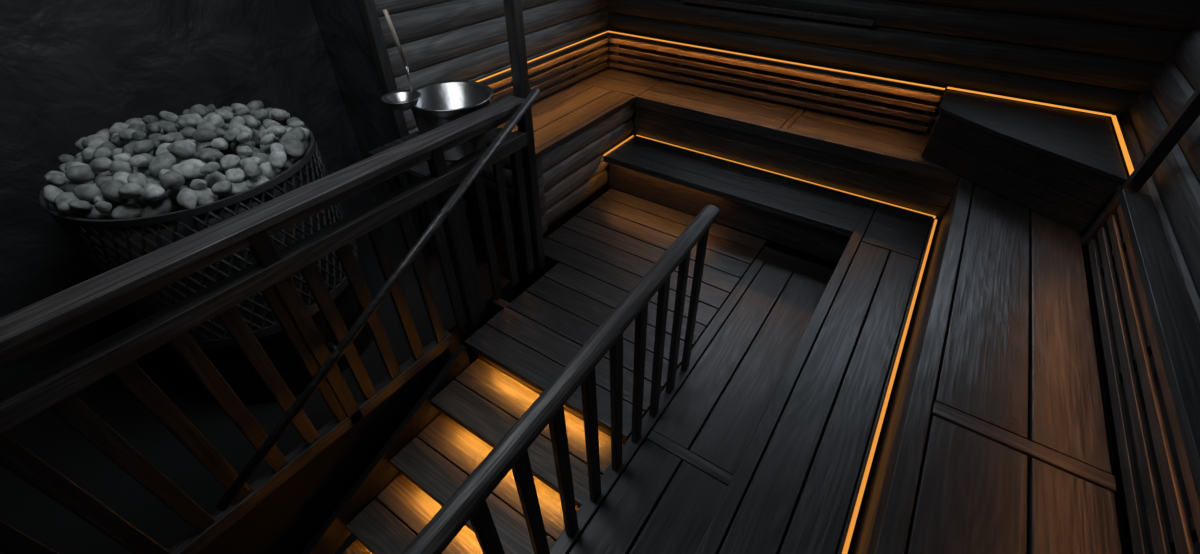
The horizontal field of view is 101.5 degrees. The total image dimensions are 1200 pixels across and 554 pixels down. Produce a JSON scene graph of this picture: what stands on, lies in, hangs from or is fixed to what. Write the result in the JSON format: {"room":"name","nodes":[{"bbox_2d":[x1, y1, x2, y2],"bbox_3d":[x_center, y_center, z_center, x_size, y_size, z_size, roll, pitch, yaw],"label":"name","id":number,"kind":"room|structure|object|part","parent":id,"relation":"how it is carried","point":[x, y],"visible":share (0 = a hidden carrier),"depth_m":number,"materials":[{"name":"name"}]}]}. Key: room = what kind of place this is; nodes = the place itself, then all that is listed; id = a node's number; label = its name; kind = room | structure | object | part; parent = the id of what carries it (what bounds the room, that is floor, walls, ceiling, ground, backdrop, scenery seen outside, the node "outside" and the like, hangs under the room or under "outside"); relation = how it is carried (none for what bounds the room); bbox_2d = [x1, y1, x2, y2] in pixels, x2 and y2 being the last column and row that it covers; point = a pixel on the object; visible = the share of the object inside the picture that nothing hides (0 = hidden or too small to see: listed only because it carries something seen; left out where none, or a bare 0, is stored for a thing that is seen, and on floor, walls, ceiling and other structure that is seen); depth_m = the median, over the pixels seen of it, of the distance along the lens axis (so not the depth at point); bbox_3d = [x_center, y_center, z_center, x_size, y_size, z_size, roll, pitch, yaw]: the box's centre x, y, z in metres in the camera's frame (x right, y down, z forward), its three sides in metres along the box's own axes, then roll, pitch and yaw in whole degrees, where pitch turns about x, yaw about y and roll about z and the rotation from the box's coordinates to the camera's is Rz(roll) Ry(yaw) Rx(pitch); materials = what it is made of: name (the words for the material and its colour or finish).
{"room":"spa","nodes":[
{"label":"spa","id":0,"kind":"room"},
{"bbox_2d":[0,0,376,391],"bbox_3d":[-3.057,-0.353,2.361,0.150,3.980,4.150,23,45,26],"label":"wall","id":1,"kind":"structure","parent":0,"point":[71,70],"depth_m":2.64,"materials":[{"name":"black paint"}]},
{"bbox_2d":[309,0,421,235],"bbox_3d":[-1.641,-1.297,3.494,0.540,3.980,0.120,23,45,26],"label":"wall","id":2,"kind":"structure","parent":0,"point":[339,22],"depth_m":3.37,"materials":[{"name":"black paint"}]},
{"bbox_2d":[374,0,607,276],"bbox_3d":[-0.697,-1.843,4.149,0.148,3.980,2.590,23,45,26],"label":"wall","id":3,"kind":"structure","parent":0,"point":[440,40],"depth_m":3.71,"materials":[{"name":"brown wood"}]},
{"bbox_2d":[482,67,1121,553],"bbox_3d":[0.015,0.396,2.588,3.960,0.731,6.090,23,45,26],"label":"bench","id":4,"kind":"object","parent":3,"relation":"attached to","point":[1018,383],"visible":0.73,"depth_m":2.26,"materials":[{"name":"brown wood"}]},
{"bbox_2d":[473,30,1199,553],"bbox_3d":[0.035,-0.016,2.236,4.010,0.358,6.100,23,45,26],"label":"slatted backrest","id":5,"kind":"structure","parent":4,"relation":"attached to","point":[1173,331],"depth_m":2.01,"materials":[{"name":"brown wood"}]},
{"bbox_2d":[475,31,1133,174],"bbox_3d":[0.019,-0.134,2.112,3.925,0.043,6.050,23,45,26],"label":"led strip","id":6,"kind":"object","parent":5,"relation":"attached to","point":[1114,119],"visible":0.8,"depth_m":3.60,"materials":[{"name":"orange plastic"}]},
{"bbox_2d":[921,90,1126,231],"bbox_3d":[2.633,-0.800,3.175,0.930,0.355,0.999,23,45,26],"label":"platform","id":7,"kind":"object","parent":4,"relation":"on","point":[1063,166],"visible":0.95,"depth_m":3.01,"materials":[{"name":"brown wood"}]},
{"bbox_2d":[1081,85,1199,245],"bbox_3d":[2.699,-1.086,1.967,0.055,2.350,0.060,23,45,26],"label":"support post","id":8,"kind":"object","parent":4,"relation":"on","point":[1190,111],"visible":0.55,"depth_m":2.37,"materials":[{"name":"brown wood"}]},
{"bbox_2d":[335,253,947,553],"bbox_3d":[-0.287,1.421,3.418,4.800,0.100,6.720,23,45,26],"label":"floor","id":9,"kind":"structure","parent":0,"point":[526,280],"depth_m":3.95,"materials":[{"name":"black wood"}]},
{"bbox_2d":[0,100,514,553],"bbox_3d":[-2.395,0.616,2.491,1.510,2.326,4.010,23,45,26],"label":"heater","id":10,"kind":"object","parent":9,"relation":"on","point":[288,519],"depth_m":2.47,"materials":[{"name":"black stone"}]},
{"bbox_3d":[-1.984,-0.159,2.717,1.096,1.426,1.096,23,45,26],"label":"sauna heater","id":11,"kind":"part","parent":10,"relation":"part of","materials":[{"name":"black metal"}]},
{"bbox_2d":[356,0,426,247],"bbox_3d":[-1.345,-1.426,2.946,0.070,3.080,0.070,23,45,26],"label":"support post","id":12,"kind":"object","parent":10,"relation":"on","point":[356,0],"visible":0.23,"depth_m":3.05,"materials":[{"name":"brown wood"}]},
{"bbox_2d":[358,0,436,254],"bbox_3d":[-1.313,-1.377,2.887,0.050,3.080,0.060,23,45,26],"label":"support post","id":13,"kind":"object","parent":10,"relation":"on","point":[367,8],"visible":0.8,"depth_m":2.98,"materials":[{"name":"brown wood"}]},
{"bbox_2d":[368,127,524,261],"bbox_3d":[-0.950,-0.446,3.386,0.630,1.010,0.715,23,45,26],"label":"shelf","id":14,"kind":"object","parent":10,"relation":"on","point":[421,170],"visible":0.18,"depth_m":3.20,"materials":[{"name":"brown wood"}]},
{"bbox_2d":[411,80,492,161],"bbox_3d":[-0.861,-0.922,2.915,0.490,0.326,0.490,23,45,26],"label":"bucket","id":15,"kind":"object","parent":14,"relation":"on","point":[441,103],"visible":0.66,"depth_m":2.91,"materials":[{"name":"silver metal"}]},
{"bbox_2d":[380,9,420,110],"bbox_3d":[-1.050,-1.083,2.487,0.208,0.464,0.213,23,45,26],"label":"ladle","id":16,"kind":"object","parent":15,"relation":"on","point":[400,100],"visible":1,"depth_m":2.59,"materials":[{"name":"silver metal"}]},
{"bbox_2d":[302,344,628,553],"bbox_3d":[-0.888,1.465,2.601,1.230,0.879,1.960,23,45,26],"label":"staircase","id":17,"kind":"structure","parent":9,"relation":"on","point":[464,413],"depth_m":2.86,"materials":[{"name":"brown wood"}]},
{"bbox_2d":[465,188,833,553],"bbox_3d":[-0.450,1.218,2.878,2.090,0.904,5.065,23,45,26],"label":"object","id":18,"kind":"structure","parent":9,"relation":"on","point":[602,252],"depth_m":3.12,"materials":[{"name":"brown wood"}]},
{"bbox_2d":[0,95,533,553],"bbox_3d":[-1.514,0.433,2.105,0.130,1.300,3.720,23,45,26],"label":"railing","id":19,"kind":"object","parent":18,"relation":"on","point":[38,324],"visible":0.98,"depth_m":2.06,"materials":[{"name":"brown wood"}]},
{"bbox_2d":[215,87,539,510],"bbox_3d":[-1.022,-0.052,2.476,0.107,1.168,2.279,23,45,26],"label":"stair handrail","id":20,"kind":"object","parent":19,"relation":"attached to","point":[256,460],"visible":1,"depth_m":2.37,"materials":[{"name":"brown wood"}]},
{"bbox_2d":[503,0,545,269],"bbox_3d":[-0.463,-1.267,2.755,0.070,3.080,0.070,23,45,26],"label":"support post","id":21,"kind":"object","parent":18,"relation":"on","point":[513,10],"visible":0.84,"depth_m":2.99,"materials":[{"name":"brown wood"}]},
{"bbox_2d":[401,205,719,553],"bbox_3d":[-0.277,0.835,1.765,0.115,1.110,2.855,23,45,26],"label":"balustrade","id":22,"kind":"object","parent":18,"relation":"on","point":[468,503],"visible":1,"depth_m":1.88,"materials":[{"name":"brown wood"}]},
{"bbox_2d":[603,135,936,553],"bbox_3d":[-0.141,0.692,2.516,2.595,0.372,5.508,23,45,26],"label":"bench","id":23,"kind":"object","parent":18,"relation":"on","point":[822,221],"visible":0.99,"depth_m":2.69,"materials":[{"name":"brown wood"}]},
{"bbox_2d":[605,0,1199,318],"bbox_3d":[1.777,-1.798,4.098,4.080,3.976,0.128,23,45,26],"label":"wall","id":24,"kind":"structure","parent":0,"point":[1091,55],"depth_m":3.52,"materials":[{"name":"brown wood"}]},
{"bbox_2d":[681,0,875,25],"bbox_3d":[1.381,-2.170,3.979,1.580,0.040,0.070,23,45,26],"label":"trim","id":25,"kind":"structure","parent":24,"relation":"attached to","point":[720,3],"depth_m":3.89,"materials":[{"name":"brown wood"}]},
{"bbox_2d":[1027,8,1199,553],"bbox_3d":[1.627,0.723,1.070,0.148,3.980,6.620,23,45,26],"label":"wall","id":26,"kind":"structure","parent":0,"point":[1174,186],"depth_m":2.29,"materials":[{"name":"brown wood"}]}
]}

